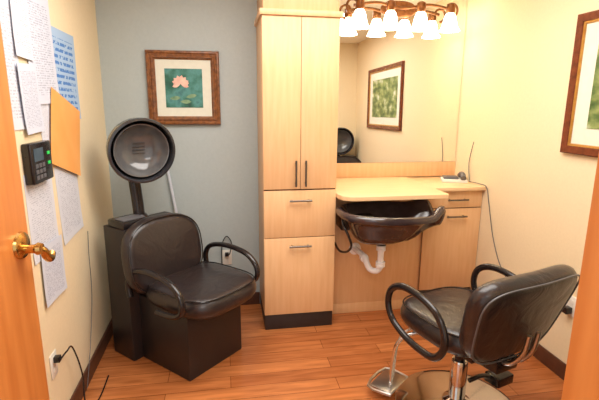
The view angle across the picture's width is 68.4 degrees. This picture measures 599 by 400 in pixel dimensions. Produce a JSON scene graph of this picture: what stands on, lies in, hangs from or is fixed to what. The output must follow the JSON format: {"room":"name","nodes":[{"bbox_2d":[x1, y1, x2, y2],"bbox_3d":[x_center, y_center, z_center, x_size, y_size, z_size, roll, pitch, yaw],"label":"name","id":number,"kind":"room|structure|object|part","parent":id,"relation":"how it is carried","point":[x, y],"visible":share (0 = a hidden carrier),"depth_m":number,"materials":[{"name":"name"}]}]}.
{"room":"hair salon","nodes":[
{"label":"hair salon","id":0,"kind":"room"},
{"bbox_2d":[15,0,112,399],"bbox_3d":[-1.150,-0.050,1.731,0.100,2.440,2.740,-2,13,-10],"label":"wall","id":1,"kind":"structure","parent":0,"point":[66,322],"depth_m":2.50,"materials":[{"name":"beige paint"}]},
{"bbox_2d":[0,0,26,129],"bbox_3d":[-1.097,-0.519,1.652,0.005,0.510,0.210,-2,13,-10],"label":"printed notice","id":2,"kind":"object","parent":1,"relation":"attached to","point":[11,59],"visible":0.6,"depth_m":1.69,"materials":[{"name":"white paper"}]},
{"bbox_2d":[10,0,33,60],"bbox_3d":[-1.114,-0.728,1.764,0.005,0.318,0.175,-2,13,-10],"label":"printed notice","id":3,"kind":"object","parent":1,"relation":"attached to","point":[19,8],"visible":1,"depth_m":1.77,"materials":[{"name":"white paper"}]},
{"bbox_2d":[17,63,44,134],"bbox_3d":[-1.112,-0.420,1.832,0.005,0.287,0.191,-2,13,-10],"label":"printed notice","id":4,"kind":"object","parent":1,"relation":"attached to","point":[27,73],"visible":1,"depth_m":1.82,"materials":[{"name":"white paper"}]},
{"bbox_2d":[21,140,53,185],"bbox_3d":[-1.104,-0.161,1.865,0.041,0.167,0.210,-2,13,-10],"label":"clock","id":5,"kind":"object","parent":1,"relation":"attached to","point":[36,156],"visible":1,"depth_m":1.81,"materials":[{"name":"black plastic"}]},
{"bbox_2d":[23,175,58,265],"bbox_3d":[-1.128,0.058,1.940,0.005,0.380,0.290,-2,13,-10],"label":"printed notice","id":6,"kind":"object","parent":1,"relation":"attached to","point":[40,203],"visible":0.74,"depth_m":1.92,"materials":[{"name":"white paper"}]},
{"bbox_2d":[27,0,58,103],"bbox_3d":[-1.149,-0.674,1.962,0.005,0.480,0.310,-2,14,-10],"label":"printed notice","id":7,"kind":"object","parent":1,"relation":"attached to","point":[38,10],"visible":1,"depth_m":1.98,"materials":[{"name":"white paper"}]},
{"bbox_2d":[41,104,50,142],"bbox_3d":[-1.151,-0.356,2.006,0.005,0.200,0.140,-2,14,-10],"label":"printed notice","id":8,"kind":"object","parent":1,"relation":"attached to","point":[46,111],"visible":0.53,"depth_m":2.01,"materials":[{"name":"white paper"}]},
{"bbox_2d":[49,349,57,380],"bbox_3d":[-1.117,0.750,2.006,0.008,0.116,0.072,-2,13,-10],"label":"wall outlet","id":9,"kind":"object","parent":1,"relation":"attached to","point":[53,366],"visible":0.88,"depth_m":1.99,"materials":[{"name":"white plastic"}]},
{"bbox_2d":[41,235,66,307],"bbox_3d":[-1.127,0.320,2.029,0.005,0.280,0.261,-2,13,-10],"label":"printed notice","id":10,"kind":"object","parent":1,"relation":"attached to","point":[54,276],"visible":0.88,"depth_m":2.03,"materials":[{"name":"white paper"}]},
{"bbox_2d":[51,87,80,175],"bbox_3d":[-1.177,-0.330,2.233,0.005,0.464,0.493,-2,13,-10],"label":"envelope","id":11,"kind":"object","parent":1,"relation":"attached to","point":[65,118],"visible":0.99,"depth_m":2.21,"materials":[{"name":"orange paper"}]},
{"bbox_2d":[51,26,80,118],"bbox_3d":[-1.205,-0.641,2.276,0.005,0.440,0.360,-2,11,-10],"label":"poster","id":12,"kind":"object","parent":1,"relation":"attached to","point":[63,43],"visible":0.8,"depth_m":2.28,"materials":[{"name":"paper"}]},
{"bbox_2d":[54,166,83,244],"bbox_3d":[-1.187,-0.002,2.280,0.005,0.405,0.329,-2,13,-10],"label":"printed notice","id":13,"kind":"object","parent":1,"relation":"attached to","point":[66,181],"visible":0.84,"depth_m":2.26,"materials":[{"name":"white paper"}]},
{"bbox_2d":[87,240,91,387],"bbox_3d":[-1.193,0.604,2.481,0.006,0.801,0.324,-2,13,-12],"label":"power cord","id":14,"kind":"object","parent":1,"relation":"attached to","point":[88,240],"visible":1,"depth_m":2.55,"materials":[{"name":"grey plastic"}]},
{"bbox_2d":[70,319,112,399],"bbox_3d":[-1.145,1.038,2.232,0.012,0.100,2.240,-2,13,-10],"label":"baseboard","id":15,"kind":"structure","parent":1,"relation":"attached to","point":[96,357],"depth_m":2.58,"materials":[{"name":"brown plastic"}]},
{"bbox_2d":[95,0,259,291],"bbox_3d":[-0.779,-0.389,3.284,1.365,2.440,0.270,-2,13,-10],"label":"wall","id":16,"kind":"structure","parent":0,"point":[214,168],"depth_m":3.11,"materials":[{"name":"grey paint"}]},
{"bbox_2d":[145,50,220,124],"bbox_3d":[-0.796,-0.770,3.039,0.485,0.495,0.035,-2,13,-10],"label":"framed picture","id":17,"kind":"object","parent":16,"relation":"attached to","point":[183,87],"visible":0.96,"depth_m":3.04,"materials":[{"name":"brown wood"}]},
{"bbox_2d":[164,68,202,107],"bbox_3d":[-0.797,-0.771,3.043,0.250,0.260,0.002,-2,13,-10],"label":"print","id":18,"kind":"object","parent":17,"relation":"attached to","point":[183,87],"depth_m":3.04},
{"bbox_2d":[221,236,231,263],"bbox_3d":[-0.556,0.522,3.355,0.093,0.514,0.041,-2,13,-10],"label":"power cord","id":19,"kind":"object","parent":16,"relation":"attached to","point":[227,254],"visible":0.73,"depth_m":3.32,"materials":[{"name":"black plastic"}]},
{"bbox_2d":[222,250,231,263],"bbox_3d":[-0.552,0.436,3.361,0.072,0.116,0.008,-2,13,-10],"label":"wall outlet","id":20,"kind":"object","parent":16,"relation":"attached to","point":[226,260],"visible":0.83,"depth_m":3.36,"materials":[{"name":"white plastic"}]},
{"bbox_2d":[241,292,259,304],"bbox_3d":[-0.820,0.786,3.390,1.028,0.100,0.012,-2,13,-10],"label":"baseboard","id":21,"kind":"structure","parent":16,"relation":"attached to","point":[255,299],"depth_m":3.46,"materials":[{"name":"brown plastic"}]},
{"bbox_2d":[82,304,563,399],"bbox_3d":[0.339,1.301,1.546,2.895,0.100,4.710,-2,13,-10],"label":"floor","id":22,"kind":"structure","parent":0,"point":[336,361],"depth_m":2.64,"materials":[{"name":"laminate"}]},
{"bbox_2d":[53,345,108,399],"bbox_3d":[-1.087,0.866,2.266,0.051,0.427,0.483,1,12,1],"label":"power cord","id":23,"kind":"object","parent":22,"relation":"on","point":[57,358],"visible":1,"depth_m":2.19,"materials":[{"name":"black plastic"}]},
{"bbox_2d":[167,170,177,212],"bbox_3d":[-0.869,0.310,3.261,0.173,1.080,0.022,0,12,-3],"label":"handle","id":24,"kind":"object","parent":22,"relation":"on","point":[168,172],"visible":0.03,"depth_m":3.17,"materials":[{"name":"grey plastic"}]},
{"bbox_2d":[103,117,259,380],"bbox_3d":[-0.719,0.253,2.642,0.879,1.463,0.640,9,15,34],"label":"chair","id":25,"kind":"object","parent":22,"relation":"on","point":[172,308],"visible":1,"depth_m":2.60,"materials":[{"name":"black leather"}]},
{"bbox_3d":[-1.008,0.105,2.619,0.095,0.007,0.145,9,15,34],"label":"control panel","id":26,"kind":"part","parent":25,"relation":"part of","materials":[{"name":"grey plastic"}]},
{"bbox_3d":[-0.997,-0.052,2.693,0.141,0.378,0.110,9,15,34],"label":"post","id":27,"kind":"part","parent":25,"relation":"part of","materials":[{"name":"black plastic"}]},
{"bbox_2d":[106,117,175,182],"bbox_3d":[-0.974,-0.304,2.660,0.388,0.386,0.283,-8,15,-32],"label":"hood","id":28,"kind":"object","parent":25,"relation":"attached to","point":[139,150],"depth_m":2.62,"materials":[{"name":"plastic"}]},
{"bbox_3d":[-0.789,0.502,2.385,0.494,0.248,0.037,9,15,34],"label":"armrest","id":29,"kind":"part","parent":25,"relation":"part of","materials":[{"name":"black leather"}]},
{"bbox_3d":[-0.828,0.317,2.674,0.132,0.458,0.542,-1,10,36],"label":"backrest","id":30,"kind":"part","parent":25,"relation":"part of","materials":[{"name":"black leather"}]},
{"bbox_3d":[-0.581,0.518,2.626,0.568,0.143,0.538,9,15,34],"label":"seat","id":31,"kind":"part","parent":25,"relation":"part of","materials":[{"name":"black leather"}]},
{"bbox_3d":[-0.448,0.401,2.856,0.494,0.248,0.037,9,15,34],"label":"armrest","id":32,"kind":"part","parent":25,"relation":"part of","materials":[{"name":"black plastic"}]},
{"bbox_2d":[254,0,342,329],"bbox_3d":[-0.027,-0.262,3.057,0.513,2.300,0.474,-2,13,-10],"label":"tall cabinet","id":33,"kind":"object","parent":22,"relation":"on","point":[298,41],"visible":1,"depth_m":2.85,"materials":[{"name":"brown wood"}]},
{"bbox_3d":[-0.112,-0.590,2.769,0.240,1.063,0.019,-2,13,-10],"label":"door","id":34,"kind":"part","parent":33,"relation":"part of","materials":[{"name":"brown wood"}]},
{"bbox_3d":[-0.022,-0.170,2.849,0.013,0.170,0.034,-2,13,-10],"label":"handle","id":35,"kind":"part","parent":33,"relation":"part of","materials":[{"name":"silver metal"}]},
{"bbox_3d":[-0.022,-1.272,2.845,0.513,0.235,0.453,-2,13,-10],"label":"crown","id":36,"kind":"part","parent":33,"relation":"part of","materials":[{"name":"brown wood"}]},
{"bbox_3d":[0.000,0.520,3.034,0.483,0.551,0.019,-2,13,-10],"label":"drawer","id":37,"kind":"part","parent":33,"relation":"part of","materials":[{"name":"brown wood"}]},
{"bbox_3d":[0.003,0.091,2.939,0.483,0.318,0.019,-2,13,-10],"label":"drawer","id":38,"kind":"part","parent":33,"relation":"part of","materials":[{"name":"brown wood"}]},
{"bbox_3d":[0.006,0.311,2.961,0.150,0.013,0.034,-2,13,-10],"label":"handle","id":39,"kind":"part","parent":33,"relation":"part of","materials":[{"name":"silver metal"}]},
{"bbox_3d":[0.008,0.005,2.893,0.150,0.013,0.034,-2,13,-10],"label":"handle","id":40,"kind":"part","parent":33,"relation":"part of","materials":[{"name":"silver metal"}]},
{"bbox_3d":[0.041,-0.172,2.860,0.013,0.170,0.034,-2,13,-10],"label":"handle","id":41,"kind":"part","parent":33,"relation":"part of","materials":[{"name":"silver metal"}]},
{"bbox_3d":[0.128,-0.597,2.809,0.240,1.063,0.019,-2,13,-10],"label":"door","id":42,"kind":"part","parent":33,"relation":"part of","materials":[{"name":"brown wood"}]},
{"bbox_2d":[332,197,420,313],"bbox_3d":[0.525,0.347,3.483,0.708,0.935,0.437,-2,13,-10],"label":"panel","id":43,"kind":"object","parent":22,"relation":"on","point":[356,289],"visible":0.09,"depth_m":3.31,"materials":[{"name":"brown wood"}]},
{"bbox_2d":[335,177,448,200],"bbox_3d":[0.574,-0.089,3.219,0.740,0.030,0.722,-2,13,-10],"label":"countertop","id":44,"kind":"structure","parent":43,"relation":"on","point":[375,188],"depth_m":3.05,"materials":[{"name":"beige laminate"}]},
{"bbox_2d":[335,199,445,273],"bbox_3d":[0.598,0.262,2.975,0.716,0.506,0.525,-2,13,-10],"label":"sink","id":45,"kind":"object","parent":44,"relation":"in","point":[380,224],"visible":0.99,"depth_m":2.93,"materials":[{"name":"black plastic"}]},
{"bbox_2d":[336,199,445,244],"bbox_3d":[0.600,0.150,2.943,0.716,0.274,0.510,-2,13,-10],"label":"basin","id":46,"kind":"object","parent":45,"relation":"in","point":[372,222],"depth_m":2.84,"materials":[{"name":"black plastic"}]},
{"bbox_2d":[417,190,482,292],"bbox_3d":[1.106,0.339,3.552,0.457,0.930,0.496,-2,13,-10],"label":"base cabinet","id":47,"kind":"object","parent":22,"relation":"on","point":[448,250],"visible":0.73,"depth_m":3.34,"materials":[{"name":"brown wood"}]},
{"bbox_2d":[408,176,485,191],"bbox_3d":[1.127,-0.130,3.453,0.424,0.027,0.494,-2,13,-10],"label":"countertop","id":48,"kind":"structure","parent":47,"relation":"on","point":[435,182],"depth_m":3.30,"materials":[{"name":"beige laminate"}]},
{"bbox_2d":[440,171,467,182],"bbox_3d":[1.213,-0.185,3.464,0.190,0.078,0.177,3,13,10],"label":"cordless phone","id":49,"kind":"object","parent":48,"relation":"on","point":[461,176],"visible":1,"depth_m":3.41,"materials":[{"name":"white plastic"}]},
{"bbox_3d":[1.143,-0.006,3.273,0.451,0.125,0.019,-2,13,-10],"label":"drawer","id":50,"kind":"part","parent":47,"relation":"part of","materials":[{"name":"brown wood"}]},
{"bbox_3d":[1.167,0.124,3.276,0.160,0.013,0.034,-2,13,-10],"label":"handle","id":51,"kind":"part","parent":47,"relation":"part of","materials":[{"name":"silver metal"}]},
{"bbox_3d":[1.168,0.000,3.249,0.160,0.013,0.034,-2,13,-10],"label":"handle","id":52,"kind":"part","parent":47,"relation":"part of","materials":[{"name":"silver metal"}]},
{"bbox_2d":[367,264,579,399],"bbox_3d":[0.811,0.666,2.200,0.698,0.867,0.773,-6,14,-26],"label":"chair","id":53,"kind":"object","parent":22,"relation":"on","point":[485,325],"visible":1,"depth_m":1.99,"materials":[{"name":"black leather"}]},
{"bbox_3d":[0.477,0.994,2.428,0.159,0.016,0.246,10,16,37],"label":"footrest plate","id":54,"kind":"part","parent":53,"relation":"part of","materials":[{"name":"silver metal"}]},
{"bbox_3d":[0.544,0.566,2.092,0.031,0.300,0.433,-6,14,-26],"label":"armrest","id":55,"kind":"part","parent":53,"relation":"part of","materials":[{"name":"black plastic"}]},
{"bbox_3d":[0.818,0.598,2.237,0.509,0.134,0.519,-6,14,-26],"label":"seat","id":56,"kind":"part","parent":53,"relation":"part of","materials":[{"name":"black leather"}]},
{"bbox_3d":[0.823,1.074,2.324,0.624,0.018,0.624,-6,14,-26],"label":"plate","id":57,"kind":"part","parent":53,"relation":"part of","materials":[{"name":"silver metal"}]},
{"bbox_3d":[0.857,0.713,2.180,0.280,0.065,0.400,-6,14,-26],"label":"seat frame","id":58,"kind":"part","parent":53,"relation":"part of","materials":[{"name":"black plastic"}]},
{"bbox_3d":[1.090,0.511,2.360,0.031,0.300,0.433,-6,14,-26],"label":"armrest","id":59,"kind":"part","parent":53,"relation":"part of","materials":[{"name":"black plastic"}]},
{"bbox_3d":[0.956,0.500,1.937,0.616,0.449,0.122,-6,32,-26],"label":"backrest","id":60,"kind":"part","parent":53,"relation":"part of","materials":[{"name":"black leather"}]},
{"bbox_2d":[362,176,436,177],"bbox_3d":[0.584,-0.448,3.598,1.430,2.440,0.100,-2,13,-10],"label":"wall","id":61,"kind":"structure","parent":0,"point":[408,176],"depth_m":3.67,"materials":[{"name":"beige paint"}]},
{"bbox_2d":[336,161,454,177],"bbox_3d":[0.722,-0.248,3.599,1.168,0.118,0.026,-2,13,-10],"label":"backsplash","id":62,"kind":"structure","parent":61,"relation":"attached to","point":[380,169],"depth_m":3.60,"materials":[{"name":"brown wood"}]},
{"bbox_2d":[337,0,467,162],"bbox_3d":[0.725,-0.929,3.449,1.164,1.273,0.022,-2,13,-10],"label":"wall mirror","id":63,"kind":"object","parent":61,"relation":"attached to","point":[399,92],"visible":0.67,"depth_m":3.47,"materials":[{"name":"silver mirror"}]},
{"bbox_2d":[346,0,459,32],"bbox_3d":[0.768,-1.368,3.246,0.878,0.228,0.230,-2,13,-10],"label":"vanity light","id":64,"kind":"object","parent":63,"relation":"attached to","point":[392,10],"visible":1,"depth_m":3.21,"materials":[{"name":"white glass"}]},
{"bbox_3d":[0.431,-1.301,3.160,0.150,0.128,0.150,-2,13,-10],"label":"lamp shade","id":65,"kind":"part","parent":64,"relation":"part of","materials":[{"name":"white glass"}]},
{"bbox_2d":[355,0,364,8],"bbox_3d":[0.430,-1.397,3.150,0.068,0.075,0.089,-2,13,-10],"label":"socket","id":66,"kind":"object","parent":64,"relation":"attached to","point":[360,4],"depth_m":3.12,"materials":[{"name":"brown metal"}]},
{"bbox_3d":[0.660,-1.308,3.199,0.150,0.128,0.150,-2,13,-10],"label":"lamp shade","id":67,"kind":"part","parent":64,"relation":"part of","materials":[{"name":"white glass"}]},
{"bbox_2d":[386,0,395,10],"bbox_3d":[0.659,-1.404,3.188,0.068,0.075,0.089,-2,13,-10],"label":"socket","id":68,"kind":"object","parent":64,"relation":"attached to","point":[391,4],"depth_m":3.16,"materials":[{"name":"brown metal"}]},
{"bbox_3d":[0.758,-1.421,3.294,0.878,0.117,0.111,-2,13,-10],"label":"arm","id":69,"kind":"part","parent":64,"relation":"part of","materials":[{"name":"brown metal"}]},
{"bbox_3d":[0.889,-1.314,3.237,0.150,0.128,0.150,-2,13,-10],"label":"lamp shade","id":70,"kind":"part","parent":64,"relation":"part of","materials":[{"name":"white glass"}]},
{"bbox_2d":[416,1,425,11],"bbox_3d":[0.887,-1.411,3.227,0.068,0.075,0.089,-2,13,-10],"label":"socket","id":71,"kind":"object","parent":64,"relation":"attached to","point":[421,6],"depth_m":3.19,"materials":[{"name":"brown metal"}]},
{"bbox_3d":[1.117,-1.321,3.276,0.150,0.128,0.150,-2,13,-10],"label":"lamp shade","id":72,"kind":"part","parent":64,"relation":"part of","materials":[{"name":"white glass"}]},
{"bbox_2d":[446,3,454,12],"bbox_3d":[1.116,-1.418,3.265,0.068,0.075,0.089,-2,13,-10],"label":"socket","id":73,"kind":"object","parent":64,"relation":"attached to","point":[450,8],"depth_m":3.23,"materials":[{"name":"brown metal"}]},
{"bbox_2d":[454,0,598,363],"bbox_3d":[1.583,-0.161,2.324,0.100,2.440,3.010,-2,13,-10],"label":"wall","id":74,"kind":"structure","parent":0,"point":[517,56],"depth_m":2.82,"materials":[{"name":"beige paint"}]},
{"bbox_2d":[528,344,565,379],"bbox_3d":[1.566,1.043,2.296,0.012,0.100,2.450,-2,13,-10],"label":"baseboard","id":75,"kind":"structure","parent":74,"relation":"attached to","point":[543,355],"depth_m":2.63,"materials":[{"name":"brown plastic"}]},
{"bbox_2d":[566,296,576,317],"bbox_3d":[1.525,0.594,2.475,0.008,0.116,0.072,-2,13,-10],"label":"wall outlet","id":76,"kind":"object","parent":74,"relation":"attached to","point":[572,302],"visible":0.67,"depth_m":2.46,"materials":[{"name":"white plastic"}]},
{"bbox_2d":[469,181,571,313],"bbox_3d":[1.420,0.290,2.952,0.040,0.656,1.119,-2,13,-9],"label":"power cord","id":77,"kind":"object","parent":76,"relation":"attached to","point":[567,309],"visible":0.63,"depth_m":3.13,"materials":[{"name":"grey plastic"}]},
{"bbox_2d":[560,10,598,157],"bbox_3d":[1.581,-0.509,1.883,0.030,0.730,1.120,-2,13,-10],"label":"framed picture","id":78,"kind":"object","parent":74,"relation":"attached to","point":[580,133],"visible":1,"depth_m":2.33,"materials":[{"name":"brown wood"}]},
{"bbox_2d":[586,45,598,128],"bbox_3d":[1.586,-0.510,1.884,0.002,0.450,0.820,-2,13,-10],"label":"print","id":79,"kind":"object","parent":78,"relation":"attached to","point":[592,112],"depth_m":2.27},
{"bbox_3d":[0.468,0.213,0.586,2.895,2.440,0.120,-2,13,-10],"label":"wall","id":80,"kind":"structure","parent":0,"visible":0},
{"bbox_2d":[0,23,55,399],"bbox_3d":[-0.814,0.318,0.973,0.112,2.030,0.999,0,12,-4],"label":"door","id":81,"kind":"structure","parent":80,"relation":"in","point":[23,376],"depth_m":1.32,"materials":[{"name":"orange wood"}]},
{"bbox_3d":[-0.806,0.165,1.399,0.034,0.083,0.105,0,12,-4],"label":"handle","id":82,"kind":"part","parent":81,"relation":"part of","materials":[{"name":"gold metal"}]},
{"bbox_2d":[561,155,598,399],"bbox_3d":[-0.161,0.378,0.512,1.310,2.140,0.160,-2,13,-10],"label":"trim","id":83,"kind":"structure","parent":80,"relation":"attached to","point":[581,379],"depth_m":0.62,"materials":[{"name":"orange wood"}]}
]}

